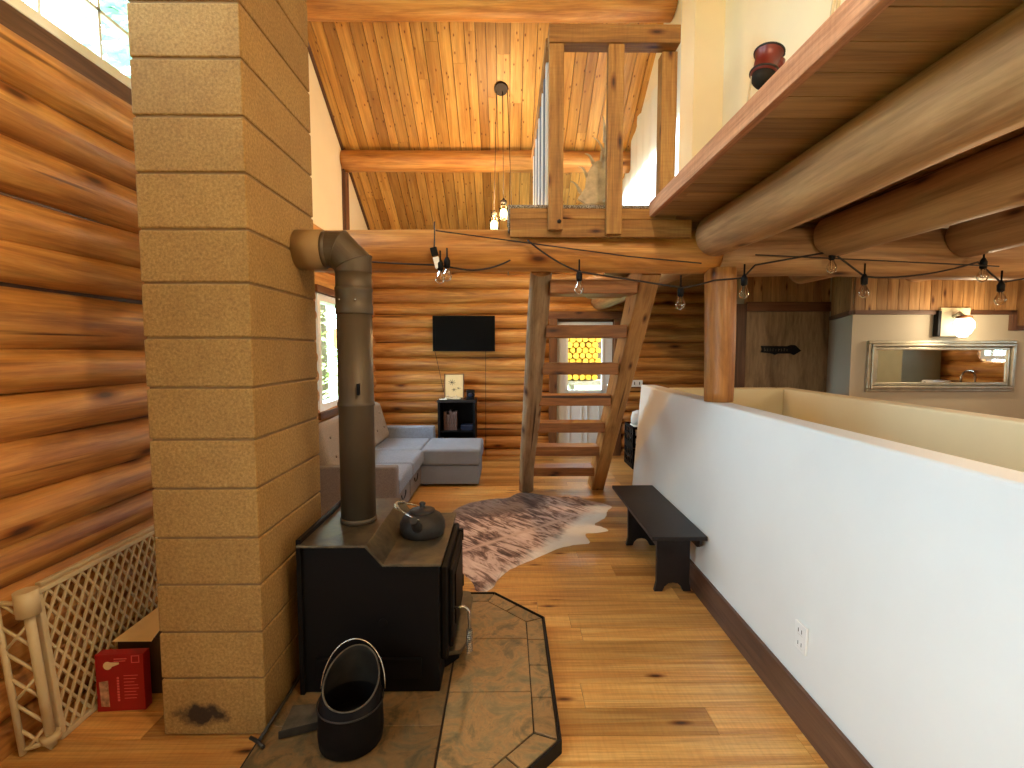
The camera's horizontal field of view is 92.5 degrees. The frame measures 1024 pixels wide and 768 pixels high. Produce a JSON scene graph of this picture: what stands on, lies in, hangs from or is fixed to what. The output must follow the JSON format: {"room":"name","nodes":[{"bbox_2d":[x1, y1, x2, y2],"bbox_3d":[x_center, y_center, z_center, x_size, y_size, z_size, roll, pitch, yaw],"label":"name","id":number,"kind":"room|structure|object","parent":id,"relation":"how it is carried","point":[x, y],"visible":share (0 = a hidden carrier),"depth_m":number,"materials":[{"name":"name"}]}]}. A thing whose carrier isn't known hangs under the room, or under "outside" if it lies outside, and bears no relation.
{"room":"log cabin living room","nodes":[
{"label":"log cabin living room","id":0,"kind":"room"},
{"bbox_2d":[0,24,376,762],"bbox_3d":[-2.019,-0.033,2.809,0.329,2.873,8.450,0,4,-1],"label":"wall","id":1,"kind":"structure","parent":0,"point":[76,480],"depth_m":2.06,"materials":[{"name":"brown wood"}]},
{"bbox_2d":[315,284,337,419],"bbox_3d":[-1.965,-0.347,5.399,0.170,1.320,1.280,0,4,-1],"label":"window","id":2,"kind":"structure","parent":1,"relation":"in","point":[324,295],"depth_m":5.01,"materials":[{"name":"white glass"}]},
{"bbox_2d":[314,229,722,273],"bbox_3d":[-0.326,-0.823,3.046,3.190,0.264,0.272,0,4,-1],"label":"log beam","id":3,"kind":"structure","parent":1,"relation":"attached to","point":[396,246],"depth_m":2.94,"materials":[{"name":"brown wood"}]},
{"bbox_2d":[508,205,691,274],"bbox_3d":[0.507,-1.017,3.753,1.079,0.189,1.780,0,4,-1],"label":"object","id":4,"kind":"structure","parent":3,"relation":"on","point":[524,221],"depth_m":2.87,"materials":[{"name":"wood"}]},
{"bbox_2d":[570,117,605,204],"bbox_3d":[0.519,-1.379,3.102,0.383,0.602,0.066,0,4,-1],"label":"antler mount","id":5,"kind":"object","parent":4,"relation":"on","point":[593,193],"visible":0.66,"depth_m":3.11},
{"bbox_2d":[531,24,680,235],"bbox_3d":[0.567,-1.498,3.647,0.760,1.150,1.766,0,4,-1],"label":"loft railing","id":6,"kind":"object","parent":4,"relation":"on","point":[617,40],"visible":0.9,"depth_m":2.79,"materials":[{"name":"brown wood"}]},
{"bbox_2d":[308,52,367,229],"bbox_3d":[-1.989,-2.860,2.637,0.120,2.938,8.300,0,4,-1],"label":"wall","id":7,"kind":"structure","parent":0,"point":[326,176],"depth_m":5.11,"materials":[{"name":"beige paint"}]},
{"bbox_2d":[0,0,131,104],"bbox_3d":[-1.927,-1.372,1.779,0.045,0.119,2.840,0,4,-1],"label":"trim","id":8,"kind":"structure","parent":7,"relation":"attached to","point":[11,18],"depth_m":2.06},
{"bbox_2d":[3,0,130,88],"bbox_3d":[-1.959,-1.992,1.746,0.100,1.110,2.640,0,4,-1],"label":"window","id":9,"kind":"structure","parent":7,"relation":"in","point":[32,11],"depth_m":2.26,"materials":[{"name":"white plastic"}]},
{"bbox_2d":[307,41,369,229],"bbox_3d":[-1.939,-3.209,4.681,0.019,2.526,3.974,0,4,-1],"label":"trim","id":10,"kind":"structure","parent":7,"relation":"attached to","point":[308,47],"depth_m":5.31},
{"bbox_2d":[341,168,349,229],"bbox_3d":[-1.943,-2.154,5.734,0.031,1.018,0.180,0,4,-1],"label":"trim","id":11,"kind":"structure","parent":7,"relation":"attached to","point":[345,176],"depth_m":5.67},
{"bbox_2d":[0,456,828,767],"bbox_3d":[1.921,1.396,2.974,8.100,0.200,8.300,0,4,-1],"label":"floor","id":12,"kind":"structure","parent":0,"point":[644,677],"depth_m":2.23,"materials":[{"name":"orange wood"}]},
{"bbox_2d":[0,524,159,756],"bbox_3d":[-1.796,1.026,2.391,0.173,0.626,1.236,0,4,-1],"label":"safety gate","id":13,"kind":"object","parent":12,"relation":"on","point":[27,603],"visible":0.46,"depth_m":1.94,"materials":[{"name":"beige wood"}]},
{"bbox_2d":[95,648,151,711],"bbox_3d":[-1.624,1.237,2.050,0.190,0.244,0.044,0,4,-4],"label":"carton","id":14,"kind":"object","parent":12,"relation":"on","point":[123,676],"visible":1,"depth_m":2.03,"materials":[{"name":"red cardboard"}]},
{"bbox_2d":[99,681,109,706],"bbox_3d":[-1.686,1.283,2.028,0.037,0.113,0.001,0,4,-4],"label":"picture","id":15,"kind":"object","parent":14,"relation":"attached to","point":[104,686],"depth_m":2.03},
{"bbox_2d":[112,607,164,692],"bbox_3d":[-1.551,1.210,2.365,0.335,0.255,0.511,0,4,-1],"label":"cardboard box","id":16,"kind":"object","parent":12,"relation":"on","point":[145,633],"visible":0.24,"depth_m":2.14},
{"bbox_2d":[127,0,320,733],"bbox_3d":[-1.159,-1.081,2.048,0.395,4.870,0.620,0,4,-1],"label":"chimney","id":17,"kind":"object","parent":12,"relation":"on","point":[220,88],"visible":0.97,"depth_m":1.85,"materials":[{"name":"beige concrete"}]},
{"bbox_2d":[240,592,561,767],"bbox_3d":[-0.388,1.319,2.234,1.138,0.055,1.395,0,4,-1],"label":"hearth pad","id":18,"kind":"object","parent":12,"relation":"on","point":[495,705],"visible":0.71,"depth_m":1.94,"materials":[{"name":"tile"}]},
{"bbox_2d":[249,675,299,748],"bbox_3d":[-0.940,1.294,2.103,0.078,0.014,0.665,0,4,-1],"label":"fire poker","id":19,"kind":"object","parent":18,"relation":"on","point":[252,738],"visible":0.87,"depth_m":1.90,"materials":[{"name":"metal"}]},
{"bbox_2d":[278,704,317,738],"bbox_3d":[-0.786,1.294,1.930,0.230,0.036,0.159,-2,4,-21],"label":"shovel","id":20,"kind":"object","parent":18,"relation":"on","point":[300,719],"visible":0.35,"depth_m":1.88,"materials":[{"name":"metal"}]},
{"bbox_2d":[316,638,385,761],"bbox_3d":[-0.600,1.153,1.819,0.245,0.340,0.242,0,4,-1],"label":"coal hod","id":21,"kind":"object","parent":18,"relation":"on","point":[350,714],"visible":1,"depth_m":1.81,"materials":[{"name":"black metal"}]},
{"bbox_2d":[295,498,472,694],"bbox_3d":[-0.535,0.949,2.394,0.717,0.668,0.744,0,4,-1],"label":"wood stove","id":22,"kind":"object","parent":18,"relation":"on","point":[385,589],"visible":0.93,"depth_m":2.06,"materials":[{"name":"black metal"}]},
{"bbox_2d":[290,229,376,525],"bbox_3d":[-0.799,-0.027,2.249,0.330,1.333,0.178,0,4,-1],"label":"pipe","id":23,"kind":"object","parent":22,"relation":"on","point":[351,264],"visible":1,"depth_m":2.18,"materials":[{"name":"metal"}]},
{"bbox_2d":[393,500,444,540],"bbox_3d":[-0.431,0.638,2.340,0.228,0.154,0.230,-3,5,-40],"label":"kettle","id":24,"kind":"object","parent":22,"relation":"on","point":[422,522],"visible":1,"depth_m":2.28,"materials":[{"name":"metal"}]},
{"bbox_2d":[318,402,483,516],"bbox_3d":[-1.116,0.697,5.075,1.550,0.842,2.190,0,4,-1],"label":"sectional sofa","id":25,"kind":"object","parent":12,"relation":"on","point":[406,456],"visible":0.51,"depth_m":5.33,"materials":[{"name":"grey fabric"}]},
{"bbox_2d":[318,417,339,465],"bbox_3d":[-1.617,0.564,4.324,0.283,0.471,0.620,0,4,-1],"label":"cushion","id":26,"kind":"object","parent":25,"relation":"on","point":[328,453],"depth_m":4.14,"materials":[{"name":"brown fabric"}]},
{"bbox_2d":[374,402,388,445],"bbox_3d":[-1.631,0.470,5.660,0.283,0.471,0.660,0,4,-1],"label":"cushion","id":27,"kind":"object","parent":25,"relation":"on","point":[381,429],"depth_m":5.70,"materials":[{"name":"brown fabric"}]},
{"bbox_2d":[375,464,412,493],"bbox_3d":[-1.304,0.848,4.392,0.720,0.145,0.590,0,4,-1],"label":"armrest","id":28,"kind":"object","parent":25,"relation":"on","point":[405,470],"depth_m":4.43,"materials":[{"name":"grey fabric"}]},
{"bbox_2d":[375,450,423,474],"bbox_3d":[-1.310,0.805,5.003,0.720,0.145,0.605,0,4,-1],"label":"seat cushion","id":29,"kind":"object","parent":25,"relation":"on","point":[415,458],"depth_m":4.97,"materials":[{"name":"grey fabric"}]},
{"bbox_2d":[437,397,477,437],"bbox_3d":[-0.737,0.618,6.687,0.520,0.835,0.370,0,4,-1],"label":"media cabinet","id":30,"kind":"object","parent":12,"relation":"on","point":[467,408],"visible":0.45,"depth_m":6.83,"materials":[{"name":"black wood"}]},
{"bbox_2d":[444,410,447,429],"bbox_3d":[-0.899,0.492,6.662,0.036,0.251,0.160,0,4,-1],"label":"book","id":31,"kind":"object","parent":30,"relation":"on","point":[445,411],"visible":0.86,"depth_m":6.59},
{"bbox_2d":[449,409,452,429],"bbox_3d":[-0.827,0.483,6.662,0.030,0.269,0.160,0,4,-1],"label":"book","id":32,"kind":"object","parent":30,"relation":"on","point":[450,410],"visible":0.86,"depth_m":6.58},
{"bbox_2d":[445,395,460,399],"bbox_3d":[-0.791,0.173,6.550,0.210,0.065,0.060,0,4,-1],"label":"easel stand","id":33,"kind":"object","parent":30,"relation":"on","point":[447,397],"visible":0.98,"depth_m":6.52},
{"bbox_2d":[452,411,453,429],"bbox_3d":[-0.795,0.495,6.663,0.028,0.246,0.160,0,4,-1],"label":"book","id":34,"kind":"object","parent":30,"relation":"on","point":[452,411],"visible":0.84,"depth_m":6.58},
{"bbox_2d":[444,374,463,398],"bbox_3d":[-0.787,0.028,6.671,0.270,0.340,0.060,0,4,-1],"label":"framed print","id":35,"kind":"object","parent":30,"relation":"on","point":[453,383],"visible":0.85,"depth_m":6.67,"materials":[{"name":"paper"}]},
{"bbox_2d":[454,410,457,429],"bbox_3d":[-0.759,0.491,6.663,0.036,0.252,0.160,0,4,-1],"label":"book","id":36,"kind":"object","parent":30,"relation":"on","point":[455,411],"visible":1,"depth_m":6.59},
{"bbox_2d":[440,427,472,431],"bbox_3d":[-0.737,0.626,6.692,0.438,0.018,0.319,0,4,-1],"label":"shelf","id":37,"kind":"object","parent":30,"relation":"attached to","point":[442,428],"depth_m":6.58,"materials":[{"name":"black wood"}]},
{"bbox_2d":[461,423,472,429],"bbox_3d":[-0.607,0.582,6.671,0.160,0.071,0.200,0,4,-1],"label":"media box","id":38,"kind":"object","parent":30,"relation":"on","point":[465,426],"visible":0.76,"depth_m":6.57,"materials":[{"name":"blue plastic"}]},
{"bbox_2d":[466,390,474,398],"bbox_3d":[-0.559,0.140,6.622,0.105,0.123,0.117,0,4,-1],"label":"speaker","id":39,"kind":"object","parent":30,"relation":"on","point":[470,394],"visible":1,"depth_m":6.57},
{"bbox_2d":[453,492,611,591],"bbox_3d":[0.026,1.201,4.236,1.427,0.010,2.037,4,6,45],"label":"cowhide rug","id":40,"kind":"object","parent":12,"relation":"on","point":[501,535],"visible":0.94,"depth_m":4.10,"materials":[{"name":"fur"}]},
{"bbox_2d":[519,272,660,492],"bbox_3d":[0.537,0.191,4.340,0.909,2.122,2.250,0,4,-1],"label":"stair","id":41,"kind":"structure","parent":12,"relation":"on","point":[640,297],"depth_m":3.82,"materials":[{"name":"brown wood"}]},
{"bbox_2d":[624,442,634,468],"bbox_3d":[1.674,0.924,6.372,0.325,0.265,0.450,0,4,-1],"label":"plastic crate","id":42,"kind":"object","parent":12,"relation":"on","point":[629,452],"visible":0.39,"depth_m":6.32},
{"bbox_2d":[624,422,636,447],"bbox_3d":[1.674,0.654,6.353,0.325,0.265,0.450,0,4,-1],"label":"plastic crate","id":43,"kind":"object","parent":42,"relation":"on","point":[629,437],"visible":0.4,"depth_m":6.30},
{"bbox_2d":[630,410,638,442],"bbox_3d":[1.637,0.550,6.333,0.220,0.434,0.225,0,4,-1],"label":"cloth","id":44,"kind":"object","parent":43,"relation":"in","point":[634,417],"visible":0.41,"depth_m":6.25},
{"bbox_2d":[612,485,707,590],"bbox_3d":[0.996,1.065,3.488,0.332,0.388,1.120,0,4,-1],"label":"bench","id":45,"kind":"object","parent":12,"relation":"on","point":[651,517],"visible":1,"depth_m":3.11,"materials":[{"name":"black paint"}]},
{"bbox_2d":[632,385,1023,767],"bbox_3d":[1.272,1.993,1.806,0.222,3.572,5.900,0,4,-1],"label":"half wall","id":46,"kind":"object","parent":12,"relation":"on","point":[902,565],"visible":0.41,"depth_m":1.67,"materials":[{"name":"white paint"}]},
{"bbox_2d":[704,267,736,402],"bbox_3d":[1.304,-0.303,3.083,0.200,0.829,0.200,0,4,-1],"label":"log post","id":47,"kind":"object","parent":46,"relation":"on","point":[720,297],"visible":0.99,"depth_m":3.01,"materials":[{"name":"orange wood"}]},
{"bbox_2d":[689,559,872,767],"bbox_3d":[1.154,1.305,1.757,0.032,0.149,5.900,0,4,-1],"label":"baseboard","id":48,"kind":"structure","parent":46,"relation":"attached to","point":[836,750],"depth_m":2.07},
{"bbox_2d":[794,619,807,655],"bbox_3d":[1.176,1.030,1.993,0.012,0.114,0.074,0,4,-1],"label":"outlet plate","id":49,"kind":"object","parent":46,"relation":"attached to","point":[801,631],"visible":1,"depth_m":1.98,"materials":[{"name":"white plastic"}]},
{"bbox_2d":[307,21,663,229],"bbox_3d":[-0.228,-2.986,2.646,3.701,2.790,8.564,0,4,-1],"label":"ceiling","id":50,"kind":"structure","parent":0,"point":[387,85],"depth_m":5.20,"materials":[{"name":"brown wood"}]},
{"bbox_2d":[340,150,630,172],"bbox_3d":[-0.286,-2.583,5.689,3.334,0.246,0.240,0,4,-1],"label":"log","id":51,"kind":"object","parent":50,"relation":"attached to","point":[434,161],"visible":0.8,"depth_m":5.59,"materials":[{"name":"brown wood"}]},
{"bbox_2d":[305,0,677,22],"bbox_3d":[-0.272,-3.303,4.226,3.334,0.314,0.317,0,4,-1],"label":"log","id":52,"kind":"object","parent":50,"relation":"attached to","point":[502,11],"visible":0.97,"depth_m":4.17,"materials":[{"name":"brown wood"}]},
{"bbox_2d":[489,81,511,229],"bbox_3d":[-0.087,-2.344,5.111,0.297,1.484,0.148,-2,4,-21],"label":"pendant light","id":53,"kind":"object","parent":50,"relation":"hanging from","point":[500,88],"visible":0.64,"depth_m":5.11,"materials":[{"name":"metal"}]},
{"bbox_2d":[489,215,498,229],"bbox_3d":[-0.188,-1.683,5.144,0.100,0.160,0.100,0,4,-1],"label":"bulb","id":54,"kind":"object","parent":53,"relation":"on","point":[493,224],"depth_m":5.15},
{"bbox_2d":[499,203,507,220],"bbox_3d":[-0.088,-1.803,5.136,0.100,0.160,0.100,0,4,-1],"label":"bulb","id":55,"kind":"object","parent":53,"relation":"on","point":[503,212],"depth_m":5.13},
{"bbox_2d":[372,272,703,455],"bbox_3d":[1.904,-0.537,6.964,8.250,3.300,0.253,0,4,-1],"label":"wall","id":56,"kind":"structure","parent":0,"point":[408,388],"depth_m":6.86,"materials":[{"name":"brown wood"}]},
{"bbox_2d":[432,316,494,350],"bbox_3d":[-0.661,-0.696,6.772,0.855,0.487,0.120,0,4,-1],"label":"television","id":57,"kind":"object","parent":56,"relation":"attached to","point":[450,333],"visible":1,"depth_m":6.71,"materials":[{"name":"black plastic"}]},
{"bbox_2d":[485,351,485,396],"bbox_3d":[-0.366,0.271,6.845,0.007,1.496,0.053,0,4,-7],"label":"cable","id":58,"kind":"object","parent":57,"relation":"hanging from","point":[485,351],"visible":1,"depth_m":6.80,"materials":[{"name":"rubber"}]},
{"bbox_2d":[548,311,622,455],"bbox_3d":[1.030,0.015,6.954,1.060,2.060,0.190,0,4,-1],"label":"door frame","id":59,"kind":"structure","parent":56,"relation":"in","point":[554,317],"depth_m":6.83,"materials":[{"name":"brown wood"}]},
{"bbox_2d":[557,322,612,442],"bbox_3d":[1.030,0.066,6.936,0.780,1.880,0.133,0,4,-1],"label":"door","id":60,"kind":"structure","parent":59,"relation":"attached to","point":[563,412],"depth_m":6.96,"materials":[{"name":"white paint"}]},
{"bbox_2d":[631,380,642,386],"bbox_3d":[1.751,-0.007,6.879,0.160,0.095,0.032,0,4,-1],"label":"outlet plate","id":61,"kind":"object","parent":56,"relation":"attached to","point":[636,383],"visible":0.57,"depth_m":6.86,"materials":[{"name":"white plastic"}]},
{"bbox_2d":[678,0,725,172],"bbox_3d":[1.369,-2.604,3.371,0.310,3.005,0.260,0,4,-1],"label":"wall","id":62,"kind":"structure","parent":0,"point":[703,21],"depth_m":3.29,"materials":[{"name":"beige paint"}]},
{"bbox_2d":[641,0,844,126],"bbox_3d":[1.472,-2.659,2.636,0.100,3.338,8.200,0,4,-1],"label":"wall","id":63,"kind":"structure","parent":0,"point":[749,24],"depth_m":2.92,"materials":[{"name":"beige paint"}]},
{"bbox_2d":[622,42,680,204],"bbox_3d":[1.364,-2.033,4.919,0.023,1.630,2.630,0,4,-1],"label":"curtain","id":64,"kind":"object","parent":63,"relation":"hanging from","point":[639,185],"visible":0.23,"depth_m":4.98,"materials":[{"name":"white fabric"}]},
{"bbox_2d":[594,0,1023,292],"bbox_3d":[3.458,-1.014,2.771,5.228,0.067,8.200,0,4,-1],"label":"ceiling","id":65,"kind":"structure","parent":0,"point":[909,36],"depth_m":1.53,"materials":[{"name":"wood"}]},
{"bbox_2d":[591,274,689,309],"bbox_3d":[1.249,-1.020,5.024,0.260,0.244,3.660,0,4,-1],"label":"log","id":66,"kind":"object","parent":65,"relation":"attached to","point":[599,304],"visible":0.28,"depth_m":5.60,"materials":[{"name":"brown wood"}]},
{"bbox_2d":[586,276,623,298],"bbox_3d":[0.934,-0.973,4.929,0.413,0.231,0.225,-1,4,-8],"label":"log","id":67,"kind":"object","parent":66,"relation":"attached to","point":[589,277],"visible":0.26,"depth_m":4.88,"materials":[{"name":"brown wood"}]},
{"bbox_2d":[747,41,785,100],"bbox_3d":[1.184,-1.286,2.293,0.192,0.537,0.180,0,4,-1],"label":"lamp","id":68,"kind":"object","parent":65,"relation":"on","point":[768,56],"visible":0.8,"depth_m":2.22,"materials":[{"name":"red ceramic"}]},
{"bbox_2d":[649,0,894,216],"bbox_3d":[0.844,-0.876,0.769,0.035,0.084,4.240,0,4,-1],"label":"trim","id":69,"kind":"structure","parent":65,"relation":"attached to","point":[851,17],"depth_m":1.49,"materials":[{"name":"wood"}]},
{"bbox_2d":[789,276,830,283],"bbox_3d":[2.381,-0.916,3.614,0.244,0.245,0.810,0,4,-1],"label":"log","id":70,"kind":"object","parent":65,"relation":"attached to","point":[797,279],"visible":0.09,"depth_m":3.88,"materials":[{"name":"brown wood"}]},
{"bbox_2d":[830,0,840,15],"bbox_3d":[1.189,-1.500,1.624,0.077,1.057,0.305,-3,5,-40],"label":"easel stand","id":71,"kind":"object","parent":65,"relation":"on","point":[833,1],"visible":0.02,"depth_m":1.72,"materials":[{"name":"beige wood"}]},
{"bbox_2d":[695,3,1023,255],"bbox_3d":[1.230,-0.729,0.809,0.277,0.271,4.290,0,4,-1],"label":"log","id":72,"kind":"object","parent":65,"relation":"attached to","point":[972,96],"visible":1,"depth_m":1.43,"materials":[{"name":"brown wood"}]},
{"bbox_2d":[906,279,925,281],"bbox_3d":[3.314,-0.924,3.623,0.242,0.247,0.810,0,4,-1],"label":"log","id":73,"kind":"object","parent":65,"relation":"attached to","point":[910,280],"visible":0.02,"depth_m":3.99,"materials":[{"name":"brown wood"}]},
{"bbox_2d":[813,134,1023,255],"bbox_3d":[1.930,-0.731,0.816,0.268,0.276,4.290,0,4,-1],"label":"log","id":74,"kind":"object","parent":65,"relation":"attached to","point":[989,181],"visible":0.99,"depth_m":2.11,"materials":[{"name":"brown wood"}]},
{"bbox_2d":[945,206,1023,256],"bbox_3d":[2.738,-0.729,0.824,0.274,0.276,4.290,0,4,-1],"label":"log","id":75,"kind":"object","parent":65,"relation":"attached to","point":[1003,230],"visible":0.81,"depth_m":2.69,"materials":[{"name":"brown wood"}]},
{"bbox_2d":[670,277,1023,418],"bbox_3d":[3.654,1.237,4.670,4.600,4.680,0.930,0,4,-1],"label":"wall","id":76,"kind":"structure","parent":0,"point":[849,336],"depth_m":4.12,"materials":[{"name":"beige paint"}]},
{"bbox_2d":[734,302,830,387],"bbox_3d":[2.725,0.172,4.924,1.070,1.970,0.065,0,4,-1],"label":"door frame","id":77,"kind":"structure","parent":76,"relation":"in","point":[742,309],"depth_m":4.83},
{"bbox_2d":[744,312,829,392],"bbox_3d":[2.741,0.216,4.893,0.840,1.867,0.122,0,4,-1],"label":"door","id":78,"kind":"structure","parent":77,"relation":"attached to","point":[806,369],"depth_m":4.88,"materials":[{"name":"brown wood"}]},
{"bbox_2d":[761,345,800,354],"bbox_3d":[2.671,-0.338,4.868,0.400,0.100,0.019,0,4,-1],"label":"arrow sign","id":79,"kind":"object","parent":78,"relation":"attached to","point":[791,349],"visible":1,"depth_m":4.86,"materials":[{"name":"black plastic"}]},
{"bbox_2d":[829,310,1023,330],"bbox_3d":[4.377,-0.557,4.488,3.155,0.165,0.867,0,4,-1],"label":"trim","id":80,"kind":"structure","parent":76,"relation":"attached to","point":[1012,325],"depth_m":4.05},
{"bbox_2d":[865,341,1016,391],"bbox_3d":[3.579,-0.148,4.082,1.240,0.425,0.044,0,4,-1],"label":"wall mirror","id":81,"kind":"object","parent":76,"relation":"attached to","point":[887,362],"visible":1,"depth_m":4.08,"materials":[{"name":"silver metal"}]},
{"bbox_2d":[877,350,1006,381],"bbox_3d":[3.579,-0.148,4.089,1.090,0.275,0.006,0,4,-1],"label":"mirror glass","id":82,"kind":"object","parent":81,"relation":"attached to","point":[892,365],"depth_m":4.09,"materials":[{"name":"silver"}]},
{"bbox_2d":[932,308,975,337],"bbox_3d":[3.642,-0.499,3.973,0.275,0.248,0.214,0,4,-1],"label":"wall sconce","id":83,"kind":"object","parent":76,"relation":"attached to","point":[947,322],"visible":1,"depth_m":4.03,"materials":[{"name":"white glass"}]},
{"bbox_2d":[744,276,1023,325],"bbox_3d":[4.135,-0.806,4.472,3.640,0.584,0.846,0,4,-1],"label":"boards","id":84,"kind":"object","parent":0,"point":[885,293],"visible":0.5,"depth_m":4.05,"materials":[{"name":"brown wood"}]},
{"bbox_2d":[782,388,1023,471],"bbox_3d":[2.385,2.005,1.638,0.120,3.572,5.540,0,4,-1],"label":"wall","id":85,"kind":"structure","parent":0,"point":[995,440],"depth_m":2.77,"materials":[{"name":"beige paint"}]},
{"label":"outside","id":86,"kind":"structure","parent":0,"visible":0},
{"bbox_2d":[328,372,600,397],"bbox_3d":[-0.101,1.347,10.118,80.000,0.100,70.000,0,4,-1],"label":"ground","id":87,"kind":"structure","parent":86,"point":[579,387],"depth_m":26.37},
{"bbox_2d":[78,0,132,78],"bbox_3d":[-5.311,-1.996,7.060,3.392,7.003,3.420,3,5,39],"label":"spruce tree","id":88,"kind":"object","parent":87,"relation":"on","point":[116,10],"visible":0.02,"depth_m":6.70,"materials":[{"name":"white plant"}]},
{"bbox_2d":[320,304,337,399],"bbox_3d":[-5.980,-3.075,15.312,4.390,8.002,4.342,0,4,-1],"label":"spruce tree","id":89,"kind":"object","parent":87,"relation":"on","point":[324,316],"visible":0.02,"depth_m":15.28,"materials":[{"name":"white plant"}]},
{"bbox_2d":[321,306,337,397],"bbox_3d":[-3.681,-1.897,12.851,3.292,6.009,3.429,4,5,43],"label":"spruce tree","id":90,"kind":"object","parent":87,"relation":"on","point":[327,331],"visible":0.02,"depth_m":12.45,"materials":[{"name":"green plant"}]},
{"bbox_2d":[568,341,600,389],"bbox_3d":[0.992,0.024,8.257,1.350,2.800,0.450,0,4,-1],"label":"rack","id":91,"kind":"object","parent":87,"relation":"on","point":[571,383],"visible":0.14,"depth_m":8.08,"materials":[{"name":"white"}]},
{"bbox_2d":[571,353,578,358],"bbox_3d":[1.043,-0.475,8.185,0.095,0.099,0.400,0,4,-1],"label":"log","id":92,"kind":"object","parent":91,"relation":"in","point":[574,355],"visible":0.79,"depth_m":7.99,"materials":[{"name":"yellow wood"}]},
{"bbox_2d":[574,347,581,352],"bbox_3d":[1.095,-0.563,8.184,0.080,0.099,0.400,0,4,-1],"label":"log","id":93,"kind":"object","parent":92,"relation":"on","point":[578,349],"visible":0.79,"depth_m":7.99,"materials":[{"name":"yellow wood"}]},
{"bbox_2d":[578,342,584,347],"bbox_3d":[1.147,-0.652,8.185,0.078,0.096,0.400,0,4,-1],"label":"log","id":94,"kind":"object","parent":91,"relation":"in","point":[581,344],"visible":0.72,"depth_m":7.99,"materials":[{"name":"yellow wood"}]},
{"bbox_2d":[581,347,588,352],"bbox_3d":[1.200,-0.564,8.201,0.103,0.104,0.400,0,4,-1],"label":"log","id":95,"kind":"object","parent":91,"relation":"in","point":[585,349],"visible":0.66,"depth_m":8.00,"materials":[{"name":"yellow wood"}]},
{"bbox_2d":[584,353,591,358],"bbox_3d":[1.253,-0.473,8.194,0.095,0.095,0.400,0,4,-1],"label":"log","id":96,"kind":"object","parent":91,"relation":"in","point":[587,355],"visible":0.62,"depth_m":8.00,"materials":[{"name":"yellow wood"}]},
{"bbox_2d":[588,347,594,352],"bbox_3d":[1.305,-0.562,8.197,0.104,0.099,0.400,0,4,-1],"label":"log","id":97,"kind":"object","parent":91,"relation":"in","point":[591,349],"visible":0.59,"depth_m":8.00,"materials":[{"name":"yellow wood"}]},
{"bbox_2d":[590,342,597,347],"bbox_3d":[1.356,-0.653,8.203,0.103,0.097,0.400,0,4,-1],"label":"log","id":98,"kind":"object","parent":91,"relation":"in","point":[594,344],"visible":0.69,"depth_m":8.01,"materials":[{"name":"yellow wood"}]},
{"bbox_2d":[590,353,597,358],"bbox_3d":[1.358,-0.475,8.192,0.093,0.100,0.400,0,4,-1],"label":"log","id":99,"kind":"object","parent":91,"relation":"in","point":[594,355],"visible":0.66,"depth_m":7.99,"materials":[{"name":"yellow wood"}]},
{"bbox_3d":[6.038,0.163,2.880,0.256,2.472,8.200,0,4,-1],"label":"wall","id":100,"kind":"structure","parent":0,"visible":0},
{"bbox_2d":[720,227,1023,279],"bbox_3d":[3.619,-0.827,3.127,4.700,0.336,0.342,0,4,-1],"label":"log beam","id":101,"kind":"structure","parent":100,"relation":"attached to","point":[931,246],"depth_m":2.97,"materials":[{"name":"brown wood"}]},
{"bbox_2d":[372,221,1023,309],"bbox_3d":[0.995,-0.697,2.899,4.551,0.514,0.070,0,4,-1],"label":"string lights","id":102,"kind":"object","parent":101,"relation":"hanging from","point":[438,263],"visible":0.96,"depth_m":2.89,"materials":[{"name":"plastic"}]},
{"bbox_2d":[435,250,444,283],"bbox_3d":[-0.422,-0.686,2.880,0.058,0.194,0.058,0,4,-1],"label":"bulb","id":103,"kind":"object","parent":102,"relation":"attached to","point":[439,265],"depth_m":2.87,"materials":[{"name":"glass"}]},
{"bbox_2d":[442,248,451,281],"bbox_3d":[-0.382,-0.701,2.879,0.058,0.194,0.058,0,4,-1],"label":"bulb","id":104,"kind":"object","parent":102,"relation":"attached to","point":[446,261],"depth_m":2.87,"materials":[{"name":"glass"}]},
{"bbox_2d":[574,259,583,293],"bbox_3d":[0.396,-0.631,2.892,0.058,0.204,0.058,0,4,-1],"label":"bulb","id":105,"kind":"object","parent":102,"relation":"attached to","point":[579,273],"depth_m":2.88,"materials":[{"name":"glass"}]},
{"bbox_2d":[675,275,684,309],"bbox_3d":[0.999,-0.542,2.905,0.058,0.204,0.058,0,4,-1],"label":"bulb","id":106,"kind":"object","parent":102,"relation":"attached to","point":[680,291],"depth_m":2.89,"materials":[{"name":"glass"}]},
{"bbox_2d":[738,264,748,298],"bbox_3d":[1.375,-0.607,2.904,0.058,0.204,0.058,0,4,-1],"label":"bulb","id":107,"kind":"object","parent":102,"relation":"attached to","point":[744,279],"depth_m":2.89,"materials":[{"name":"glass"}]},
{"bbox_2d":[826,255,836,273],"bbox_3d":[1.893,-0.762,2.898,0.058,0.214,0.058,0,4,-1],"label":"bulb","id":108,"kind":"object","parent":102,"relation":"attached to","point":[831,257],"depth_m":2.89,"materials":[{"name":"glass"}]},
{"bbox_2d":[858,263,869,297],"bbox_3d":[2.092,-0.613,2.911,0.058,0.204,0.058,0,4,-1],"label":"bulb","id":109,"kind":"object","parent":102,"relation":"attached to","point":[864,278],"depth_m":2.90,"materials":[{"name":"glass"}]},
{"bbox_2d":[976,254,988,281],"bbox_3d":[2.800,-0.708,2.911,0.058,0.204,0.058,0,4,-1],"label":"bulb","id":110,"kind":"object","parent":102,"relation":"attached to","point":[983,264],"depth_m":2.90,"materials":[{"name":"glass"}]},
{"bbox_2d":[993,270,1006,304],"bbox_3d":[2.915,-0.573,2.922,0.058,0.204,0.058,0,4,-1],"label":"bulb","id":111,"kind":"object","parent":102,"relation":"attached to","point":[1001,284],"depth_m":2.91,"materials":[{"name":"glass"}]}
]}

